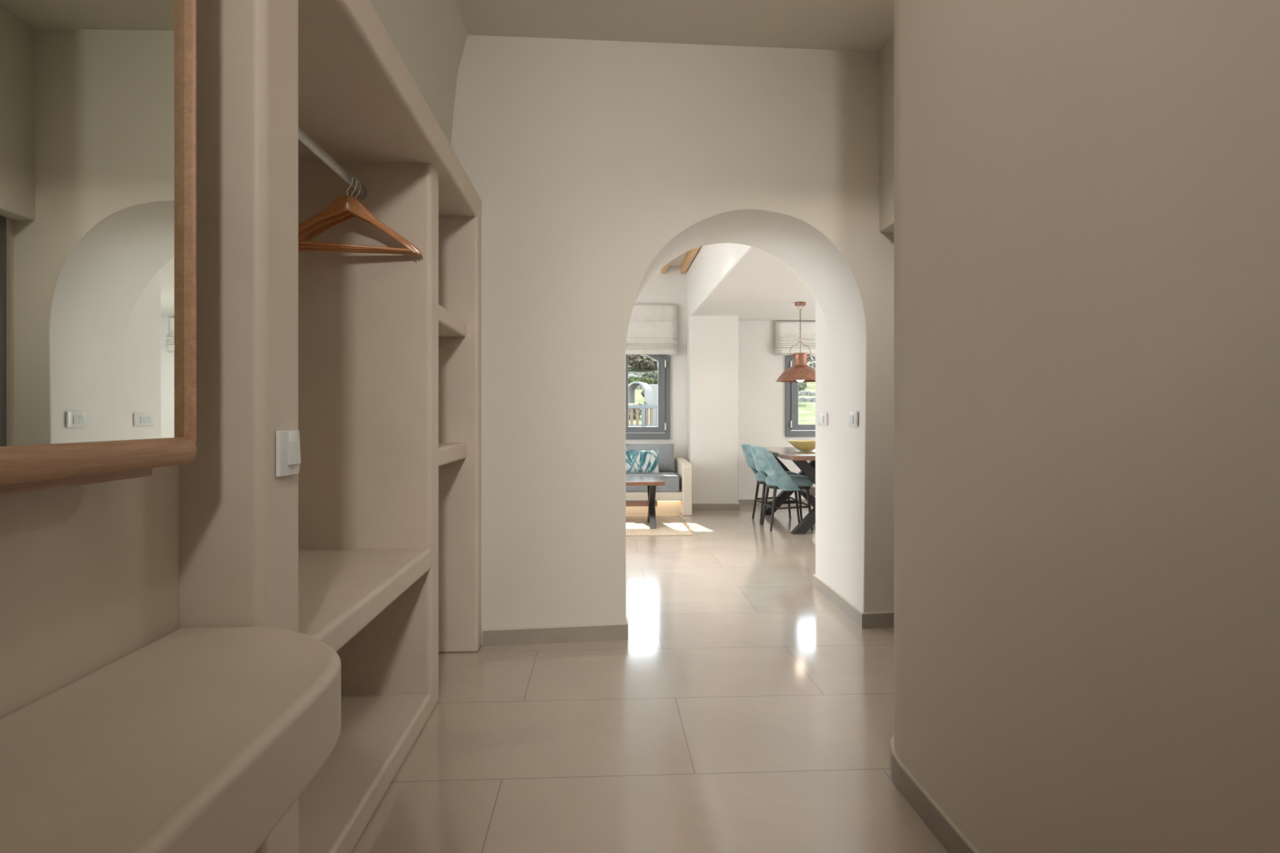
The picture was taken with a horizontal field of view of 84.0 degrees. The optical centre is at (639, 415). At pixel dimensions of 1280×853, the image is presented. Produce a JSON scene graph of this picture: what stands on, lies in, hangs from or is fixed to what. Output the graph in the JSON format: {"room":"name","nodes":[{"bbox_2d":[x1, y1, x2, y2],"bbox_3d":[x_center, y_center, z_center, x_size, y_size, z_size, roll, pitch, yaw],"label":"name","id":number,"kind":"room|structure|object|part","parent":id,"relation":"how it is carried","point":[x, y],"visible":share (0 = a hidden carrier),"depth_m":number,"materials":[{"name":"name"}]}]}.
{"room":"entrance hallway","nodes":[
{"label":"entrance hallway","id":0,"kind":"room"},
{"bbox_2d":[0,465,179,719],"bbox_3d":[-1.057,-0.425,-0.315,0.555,3.100,3.282,0,0,-3],"label":"wall","id":1,"kind":"structure","parent":0,"point":[90,573],"depth_m":1.09,"materials":[{"name":"beige paint"}]},
{"bbox_2d":[0,0,196,496],"bbox_3d":[-0.757,-0.565,0.512,0.132,1.320,1.303,0,0,-3],"label":"wall mirror","id":2,"kind":"object","parent":1,"relation":"attached to","point":[98,98],"visible":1,"depth_m":0.96,"materials":[{"name":"brown wood"}]},
{"bbox_2d":[0,626,341,852],"bbox_3d":[-0.629,0.462,0.483,0.385,0.132,1.732,0,0,-3],"label":"console shelf","id":3,"kind":"object","parent":1,"relation":"attached to","point":[193,740],"visible":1,"depth_m":0.88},
{"bbox_2d":[368,0,467,146],"bbox_3d":[-1.096,-1.525,2.463,0.670,0.900,2.285,0,0,-3],"label":"wall","id":4,"kind":"structure","parent":0,"point":[429,37],"depth_m":2.99,"materials":[{"name":"paint"}]},
{"bbox_2d":[351,505,948,852],"bbox_3d":[0.415,1.185,3.527,8.400,0.120,10.900,0,0,-3],"label":"floor","id":5,"kind":"structure","parent":0,"point":[741,709],"depth_m":2.56,"materials":[{"name":"tile"}]},
{"bbox_2d":[179,0,481,852],"bbox_3d":[-1.074,0.030,2.420,0.710,2.189,2.183,0,0,-3],"label":"wardrobe","id":6,"kind":"object","parent":5,"relation":"on","point":[371,552],"depth_m":2.29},
{"bbox_2d":[275,430,301,476],"bbox_3d":[-0.706,0.075,1.439,0.020,0.090,0.092,0,0,-3],"label":"light switch","id":7,"kind":"object","parent":6,"relation":"attached to","point":[288,460],"visible":1,"depth_m":1.41,"materials":[{"name":"white plastic"}]},
{"bbox_3d":[-1.001,-0.830,2.076,0.032,0.054,1.147,0,0,-3],"label":"wardrobe rail","id":8,"kind":"part","parent":6,"relation":"part of","materials":[{"name":"silver metal"}]},
{"bbox_2d":[297,171,415,254],"bbox_3d":[-1.028,-0.721,2.501,0.456,0.267,0.048,0,0,-20],"label":"clothes hanger","id":9,"kind":"object","parent":6,"relation":"hanging from","point":[342,203],"visible":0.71,"depth_m":2.49,"materials":[{"name":"brown wood"}]},
{"bbox_2d":[297,175,419,255],"bbox_3d":[-1.029,-0.721,2.545,0.456,0.267,0.048,0,0,-14],"label":"clothes hanger","id":10,"kind":"object","parent":6,"relation":"hanging from","point":[322,222],"visible":0.55,"depth_m":2.52,"materials":[{"name":"brown wood"}]},
{"bbox_2d":[297,178,422,257],"bbox_3d":[-1.030,-0.721,2.585,0.456,0.267,0.048,0,0,-9],"label":"clothes hanger","id":11,"kind":"object","parent":6,"relation":"hanging from","point":[321,230],"visible":0.44,"depth_m":2.57,"materials":[{"name":"brown wood"}]},
{"bbox_2d":[297,548,431,652],"bbox_3d":[-1.041,0.538,2.068,0.580,0.082,1.200,0,0,-3],"label":"shelf","id":12,"kind":"object","parent":6,"relation":"attached to","point":[340,591],"depth_m":2.13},
{"bbox_2d":[438,442,466,466],"bbox_3d":[-1.095,0.165,3.062,0.577,0.076,0.630,0,0,-3],"label":"shelf","id":13,"kind":"object","parent":6,"relation":"attached to","point":[448,452],"depth_m":3.09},
{"bbox_2d":[438,304,466,337],"bbox_3d":[-1.095,-0.408,3.062,0.577,0.071,0.630,0,0,-3],"label":"shelf","id":14,"kind":"object","parent":6,"relation":"attached to","point":[449,325],"depth_m":3.11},
{"bbox_2d":[626,457,692,515],"bbox_3d":[-0.887,0.822,8.327,2.906,0.606,0.865,0,0,-3],"label":"sofa","id":15,"kind":"object","parent":5,"relation":"on","point":[681,502],"visible":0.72,"depth_m":7.99,"materials":[{"name":"white"}]},
{"bbox_2d":[626,471,679,492],"bbox_3d":[-0.945,0.765,8.294,2.770,0.194,0.737,0,0,-3],"label":"seat cushion","id":16,"kind":"object","parent":15,"relation":"on","point":[671,479],"visible":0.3,"depth_m":8.01,"materials":[{"name":"grey fabric"}]},
{"bbox_2d":[626,449,658,473],"bbox_3d":[-0.035,0.530,8.256,0.512,0.274,0.152,0,0,-8],"label":"throw pillow","id":17,"kind":"object","parent":16,"relation":"on","point":[637,460],"visible":0.63,"depth_m":8.21,"materials":[{"name":"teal fabric"}]},
{"bbox_2d":[626,444,675,471],"bbox_3d":[0.124,0.502,8.559,0.585,0.324,0.165,0,0,-3],"label":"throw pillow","id":18,"kind":"object","parent":16,"relation":"on","point":[665,455],"visible":0.51,"depth_m":8.54,"materials":[{"name":"grey fabric"}]},
{"bbox_3d":[0.509,0.822,8.401,0.110,0.606,0.865,0,0,-3],"label":"arm","id":19,"kind":"part","parent":15,"relation":"part of"},
{"bbox_2d":[626,515,696,536],"bbox_3d":[-1.040,1.121,7.230,3.086,0.008,1.290,0,0,-3],"label":"woven rug","id":20,"kind":"object","parent":5,"relation":"on","point":[636,526],"visible":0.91,"depth_m":7.14,"materials":[{"name":"wicker"}]},
{"bbox_2d":[626,476,665,528],"bbox_3d":[-0.449,0.880,7.201,1.362,0.474,0.579,0,0,-3],"label":"coffee table","id":21,"kind":"object","parent":20,"relation":"on","point":[651,482],"visible":0.45,"depth_m":7.13,"materials":[{"name":"brown wood"}]},
{"bbox_3d":[0.118,0.901,7.241,0.060,0.430,0.480,0,0,-3],"label":"leg","id":22,"kind":"part","parent":21,"relation":"part of","materials":[{"name":"metal"}]},
{"bbox_3d":[0.118,0.901,7.241,0.064,0.430,0.480,0,0,-3],"label":"leg","id":23,"kind":"part","parent":21,"relation":"part of","materials":[{"name":"metal"}]},
{"bbox_2d":[741,443,799,524],"bbox_3d":[1.380,0.713,7.583,0.608,0.828,0.455,0,0,-3],"label":"dining chair","id":24,"kind":"object","parent":5,"relation":"on","point":[750,463],"visible":0.48,"depth_m":7.47,"materials":[{"name":"teal fabric"}]},
{"bbox_3d":[1.304,0.515,7.579,0.455,0.432,0.455,0,0,-3],"label":"backrest","id":25,"kind":"part","parent":24,"relation":"part of","materials":[{"name":"teal fabric"}]},
{"bbox_3d":[1.264,0.912,7.742,0.095,0.429,0.032,0,0,35],"label":"leg","id":26,"kind":"part","parent":24,"relation":"part of","materials":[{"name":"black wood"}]},
{"bbox_3d":[1.282,0.912,7.414,0.095,0.429,0.032,0,0,-41],"label":"leg","id":27,"kind":"part","parent":24,"relation":"part of","materials":[{"name":"black wood"}]},
{"bbox_3d":[1.462,0.646,7.588,0.444,0.098,0.394,0,0,-3],"label":"seat","id":28,"kind":"part","parent":24,"relation":"part of","materials":[{"name":"teal fabric"}]},
{"bbox_3d":[1.620,0.912,7.760,0.077,0.428,0.032,0,0,-41],"label":"leg","id":29,"kind":"part","parent":24,"relation":"part of","materials":[{"name":"black wood"}]},
{"bbox_3d":[1.638,0.912,7.433,0.077,0.428,0.032,0,0,35],"label":"leg","id":30,"kind":"part","parent":24,"relation":"part of","materials":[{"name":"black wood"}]},
{"bbox_2d":[749,445,813,531],"bbox_3d":[1.403,0.713,7.119,0.608,0.828,0.455,0,0,-3],"label":"dining chair","id":31,"kind":"object","parent":5,"relation":"on","point":[775,477],"visible":0.99,"depth_m":6.94,"materials":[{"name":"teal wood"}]},
{"bbox_3d":[1.287,0.912,7.277,0.095,0.429,0.032,0,0,35],"label":"leg","id":32,"kind":"part","parent":31,"relation":"part of","materials":[{"name":"black wood"}]},
{"bbox_3d":[1.304,0.912,6.949,0.095,0.429,0.032,0,0,-41],"label":"leg","id":33,"kind":"part","parent":31,"relation":"part of","materials":[{"name":"black wood"}]},
{"bbox_3d":[1.326,0.515,7.115,0.455,0.432,0.455,0,0,-3],"label":"backrest","id":34,"kind":"part","parent":31,"relation":"part of","materials":[{"name":"teal fabric"}]},
{"bbox_3d":[1.477,0.707,7.123,0.395,0.027,0.380,0,0,-3],"label":"seat frame","id":35,"kind":"part","parent":31,"relation":"part of","materials":[{"name":"teal fabric"}]},
{"bbox_3d":[1.484,0.646,7.123,0.444,0.098,0.394,0,0,-3],"label":"seat","id":36,"kind":"part","parent":31,"relation":"part of","materials":[{"name":"teal fabric"}]},
{"bbox_3d":[1.643,0.912,7.295,0.077,0.428,0.032,0,0,-41],"label":"leg","id":37,"kind":"part","parent":31,"relation":"part of","materials":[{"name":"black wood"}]},
{"bbox_3d":[1.660,0.912,6.969,0.077,0.428,0.032,0,0,35],"label":"leg","id":38,"kind":"part","parent":31,"relation":"part of","materials":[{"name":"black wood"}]},
{"bbox_2d":[762,447,815,533],"bbox_3d":[1.807,0.746,7.426,0.960,0.756,1.800,0,0,-3],"label":"dining table","id":39,"kind":"object","parent":5,"relation":"on","point":[799,458],"visible":0.23,"depth_m":6.81,"materials":[{"name":"brown wood"}]},
{"bbox_3d":[1.775,0.769,8.105,0.802,0.710,0.084,0,0,-3],"label":"leg","id":40,"kind":"part","parent":39,"relation":"part of","materials":[{"name":"black metal"}]},
{"bbox_3d":[1.775,0.769,8.105,0.802,0.710,0.076,0,0,-3],"label":"leg","id":41,"kind":"part","parent":39,"relation":"part of","materials":[{"name":"black metal"}]},
{"bbox_2d":[787,440,815,451],"bbox_3d":[1.706,0.312,7.320,0.368,0.107,0.265,0,0,-3],"label":"bowl","id":42,"kind":"object","parent":39,"relation":"on","point":[805,445],"visible":0.84,"depth_m":7.24,"materials":[{"name":"gold metal"}]},
{"bbox_3d":[1.844,0.769,6.807,0.802,0.710,0.084,0,0,-3],"label":"leg","id":43,"kind":"part","parent":39,"relation":"part of","materials":[{"name":"black metal"}]},
{"bbox_3d":[1.844,0.769,6.807,0.802,0.710,0.076,0,0,-3],"label":"leg","id":44,"kind":"part","parent":39,"relation":"part of","materials":[{"name":"black metal"}]},
{"bbox_2d":[451,35,893,644],"bbox_3d":[-0.003,-0.500,3.856,3.100,3.250,0.819,0,0,-3],"label":"wall","id":45,"kind":"structure","parent":0,"point":[593,166],"depth_m":3.57,"materials":[{"name":"paint"}]},
{"bbox_2d":[482,618,628,646],"bbox_3d":[-0.416,1.085,3.564,0.725,0.081,0.091,0,0,-9],"label":"baseboard","id":46,"kind":"structure","parent":45,"relation":"attached to","point":[602,632],"depth_m":3.52,"materials":[{"name":"tile"}]},
{"bbox_2d":[817,413,827,425],"bbox_3d":[1.147,0.023,4.487,0.020,0.078,0.180,0,0,-3],"label":"light switch","id":47,"kind":"object","parent":45,"relation":"attached to","point":[822,417],"visible":1,"depth_m":4.44,"materials":[{"name":"white plastic"}]},
{"bbox_2d":[815,297,831,586],"bbox_3d":[2.811,-0.525,4.554,3.306,3.300,0.400,0,0,-3],"label":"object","id":48,"kind":"structure","parent":45,"relation":"attached to","point":[823,342],"depth_m":4.51,"materials":[{"name":"paint"}]},
{"bbox_2d":[848,411,857,426],"bbox_3d":[1.171,0.020,3.927,0.020,0.082,0.122,0,0,-3],"label":"light switch","id":49,"kind":"object","parent":45,"relation":"attached to","point":[852,416],"visible":1,"depth_m":3.89,"materials":[{"name":"white plastic"}]},
{"bbox_2d":[813,574,893,628],"bbox_3d":[2.562,1.085,4.290,2.831,0.081,0.923,0,0,-3],"label":"baseboard","id":50,"kind":"structure","parent":45,"relation":"attached to","point":[886,619],"depth_m":3.87,"materials":[{"name":"tile"}]},
{"bbox_2d":[456,0,893,265],"bbox_3d":[-1.033,-2.002,3.450,5.500,0.345,10.900,0,0,-3],"label":"ceiling","id":51,"kind":"structure","parent":0,"point":[862,25],"depth_m":3.42,"materials":[{"name":"paint"}]},
{"bbox_2d":[661,262,670,273],"bbox_3d":[0.404,-1.812,6.575,0.054,0.104,4.490,0,0,-3],"label":"ceiling beam","id":52,"kind":"structure","parent":51,"relation":"attached to","point":[664,268],"depth_m":8.53,"materials":[{"name":"brown wood"}]},
{"bbox_2d":[680,246,700,273],"bbox_3d":[0.648,-1.812,6.588,0.054,0.104,4.490,0,0,-3],"label":"ceiling beam","id":53,"kind":"structure","parent":51,"relation":"attached to","point":[690,255],"depth_m":8.16,"materials":[{"name":"brown wood"}]},
{"bbox_2d":[686,315,738,503],"bbox_3d":[0.878,-0.040,8.646,0.575,2.330,0.404,0,0,-3],"label":"wall","id":54,"kind":"structure","parent":0,"point":[712,341],"depth_m":8.46,"materials":[{"name":"paint"}]},
{"bbox_2d":[692,502,739,510],"bbox_3d":[0.883,1.085,8.635,0.587,0.081,0.407,0,0,-3],"label":"baseboard","id":55,"kind":"structure","parent":54,"relation":"attached to","point":[695,506],"depth_m":8.45,"materials":[{"name":"tile"}]},
{"bbox_2d":[626,265,815,499],"bbox_3d":[0.119,-0.525,9.129,8.400,3.300,0.620,0,0,-3],"label":"wall","id":56,"kind":"structure","parent":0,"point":[762,399],"depth_m":8.88,"materials":[{"name":"paint"}]},
{"bbox_2d":[626,354,670,439],"bbox_3d":[-0.245,-0.287,8.793,1.238,1.156,0.112,0,0,-3],"label":"window","id":57,"kind":"structure","parent":56,"relation":"attached to","point":[664,360],"depth_m":8.78,"materials":[{"name":"grey metal"}]},
{"bbox_2d":[626,303,678,354],"bbox_3d":[-0.249,-1.061,8.743,1.444,0.628,0.111,0,0,-3],"label":"blind","id":58,"kind":"object","parent":56,"relation":"attached to","point":[652,328],"visible":0.45,"depth_m":8.76,"materials":[{"name":"beige fabric"}]},
{"bbox_2d":[738,498,807,506],"bbox_3d":[2.548,1.085,8.941,2.768,0.081,0.010,0,0,-3],"label":"baseboard","id":59,"kind":"structure","parent":56,"relation":"attached to","point":[742,502],"depth_m":8.88,"materials":[{"name":"tile"}]},
{"bbox_2d":[774,321,815,355],"bbox_3d":[2.510,-0.963,8.888,1.669,0.424,0.111,0,0,-3],"label":"blind","id":60,"kind":"object","parent":56,"relation":"attached to","point":[787,333],"visible":0.26,"depth_m":8.85,"materials":[{"name":"beige fabric"}]},
{"bbox_2d":[785,355,815,436],"bbox_3d":[2.506,-0.301,8.939,1.372,1.128,0.112,0,0,-3],"label":"window","id":61,"kind":"structure","parent":56,"relation":"attached to","point":[791,388],"depth_m":8.88,"materials":[{"name":"grey metal"}]},
{"bbox_2d":[686,243,815,320],"bbox_3d":[2.560,-1.677,6.896,3.760,0.975,4.298,0,0,-3],"label":"ceiling","id":62,"kind":"structure","parent":0,"point":[748,282],"depth_m":6.97,"materials":[{"name":"paint"}]},
{"bbox_2d":[775,302,815,382],"bbox_3d":[1.686,-0.771,7.479,0.516,0.836,0.516,0,0,-3],"label":"pendant lamp","id":63,"kind":"object","parent":62,"relation":"hanging from","point":[800,371],"visible":0.97,"depth_m":7.40,"materials":[{"name":"orange metal"}]},
{"bbox_3d":[1.686,-0.444,7.479,0.516,0.164,0.516,0,0,-3],"label":"lamp shade","id":64,"kind":"part","parent":63,"relation":"part of","materials":[{"name":"orange metal"}]},
{"bbox_3d":[1.686,-0.965,7.479,0.013,0.327,0.013,0,0,42],"label":"chain","id":65,"kind":"part","parent":63,"relation":"part of","materials":[{"name":"orange metal"}]},
{"bbox_2d":[879,33,893,232],"bbox_3d":[1.360,-1.475,3.147,0.108,1.000,1.318,0,0,-3],"label":"wall","id":66,"kind":"structure","parent":0,"point":[886,52],"depth_m":3.69,"materials":[{"name":"paint"}]},
{"bbox_2d":[893,0,1279,852],"bbox_3d":[1.385,-0.425,0.329,1.000,3.100,4.310,0,0,-3],"label":"wall","id":67,"kind":"structure","parent":0,"point":[1086,193],"depth_m":1.31,"materials":[{"name":"paint"}]},
{"bbox_2d":[890,734,979,852],"bbox_3d":[1.200,1.085,0.399,0.661,0.081,4.171,0,0,-3],"label":"baseboard","id":68,"kind":"structure","parent":67,"relation":"attached to","point":[951,837],"depth_m":1.94,"materials":[{"name":"tile"}]},
{"label":"outside","id":69,"kind":"structure","parent":0,"visible":0},
{"bbox_2d":[628,363,815,424],"bbox_3d":[9.134,-3.502,64.071,75.000,8.355,65.000,0,0,-3],"label":"hillside","id":70,"kind":"structure","parent":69,"point":[806,410],"depth_m":44.89,"materials":[{"name":"green plant"}]},
{"bbox_2d":[629,402,643,418],"bbox_3d":[-0.389,-0.198,40.023,1.492,1.069,1.524,0,0,-3],"label":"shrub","id":71,"kind":"object","parent":70,"relation":"on","point":[639,403],"visible":0.23,"depth_m":39.58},
{"bbox_2d":[628,376,654,384],"bbox_3d":[-0.041,-2.828,59.975,2.457,1.014,2.248,0,0,-3],"label":"shrub","id":72,"kind":"object","parent":70,"relation":"on","point":[632,379],"visible":0.66,"depth_m":59.26,"materials":[{"name":"green plant"}]},
{"bbox_2d":[628,354,657,368],"bbox_3d":[0.861,-7.014,85.932,9.394,3.004,11.449,0,0,-3],"label":"shrub","id":73,"kind":"object","parent":70,"relation":"on","point":[641,361],"visible":0.28,"depth_m":82.24,"materials":[{"name":"green plant"}]},
{"bbox_2d":[640,369,657,383],"bbox_3d":[1.483,-3.542,66.142,2.959,1.521,2.860,0,0,-3],"label":"shrub","id":74,"kind":"object","parent":70,"relation":"on","point":[654,375],"visible":0.38,"depth_m":65.26,"materials":[{"name":"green plant"}]},
{"bbox_2d":[648,384,657,424],"bbox_3d":[2.565,-0.335,34.383,4.250,2.320,0.400,0,0,-3],"label":"wall","id":75,"kind":"structure","parent":70,"relation":"on","point":[655,387],"depth_m":34.08,"materials":[{"name":"white paint"}]},
{"bbox_2d":[628,383,815,395],"bbox_3d":[8.072,-2.054,57.507,30.187,1.397,0.597,0,0,-3],"label":"stone wall","id":76,"kind":"structure","parent":70,"relation":"on","point":[639,387],"depth_m":57.57,"materials":[{"name":"grey stone"}]},
{"bbox_2d":[628,366,815,377],"bbox_3d":[7.136,-4.684,76.984,30.370,1.507,0.600,0,0,-3],"label":"stone wall","id":77,"kind":"structure","parent":70,"relation":"on","point":[638,374],"depth_m":76.41,"materials":[{"name":"grey stone"}]},
{"bbox_2d":[645,397,815,405],"bbox_3d":[8.731,-0.522,46.025,30.292,1.313,0.598,0,0,-3],"label":"stone wall","id":78,"kind":"structure","parent":70,"relation":"on","point":[800,399],"depth_m":45.87,"materials":[{"name":"grey stone"}]},
{"bbox_2d":[798,382,807,391],"bbox_3d":[11.327,-2.052,54.602,2.723,1.695,3.010,0,0,-3],"label":"shrub","id":79,"kind":"object","parent":70,"relation":"on","point":[803,384],"visible":0.04,"depth_m":53.54,"materials":[{"name":"green plant"}]},
{"bbox_2d":[791,355,815,367],"bbox_3d":[18.462,-7.237,85.181,10.040,3.774,8.312,0,0,-3],"label":"shrub","id":80,"kind":"object","parent":70,"relation":"on","point":[810,359],"visible":0.04,"depth_m":84.58,"materials":[{"name":"green plant"}]},
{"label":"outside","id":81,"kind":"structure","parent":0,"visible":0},
{"bbox_3d":[3.930,1.225,20.401,50.000,0.200,21.470,0,0,-3],"label":"terrace","id":82,"kind":"object","parent":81,"visible":0},
{"bbox_2d":[628,426,656,426],"bbox_3d":[3.401,0.795,30.422,50.000,0.660,2.000,0,0,-3],"label":"wall","id":83,"kind":"structure","parent":82,"relation":"on","point":[628,426],"depth_m":30.38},
{"bbox_2d":[628,381,653,424],"bbox_3d":[-0.024,-0.496,30.741,1.225,1.917,1.000,0,0,-3],"label":"arch","id":84,"kind":"object","parent":83,"relation":"on","point":[648,393],"visible":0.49,"depth_m":30.63,"materials":[{"name":"grey paint"}]},
{"bbox_2d":[628,404,657,426],"bbox_3d":[0.419,-0.005,29.984,7.000,0.939,0.120,0,0,-3],"label":"fence","id":85,"kind":"object","parent":83,"relation":"on","point":[642,406],"visible":0.32,"depth_m":29.94,"materials":[{"name":"grey paint"}]},
{"bbox_3d":[0.419,0.415,29.989,7.000,0.060,0.050,0,0,-3],"label":"rail","id":86,"kind":"part","parent":85,"relation":"part of","materials":[{"name":"grey wood"}]},
{"bbox_3d":[0.419,-0.370,29.984,7.000,0.130,0.080,0,0,-3],"label":"rail","id":87,"kind":"part","parent":85,"relation":"part of","materials":[{"name":"grey wood"}]},
{"bbox_3d":[0.140,-0.005,29.969,0.150,0.939,0.120,0,0,-3],"label":"post","id":88,"kind":"part","parent":85,"relation":"part of","materials":[{"name":"grey wood"}]},
{"bbox_3d":[0.769,0.044,30.002,0.150,0.839,0.120,0,0,-3],"label":"post","id":89,"kind":"part","parent":85,"relation":"part of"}
]}

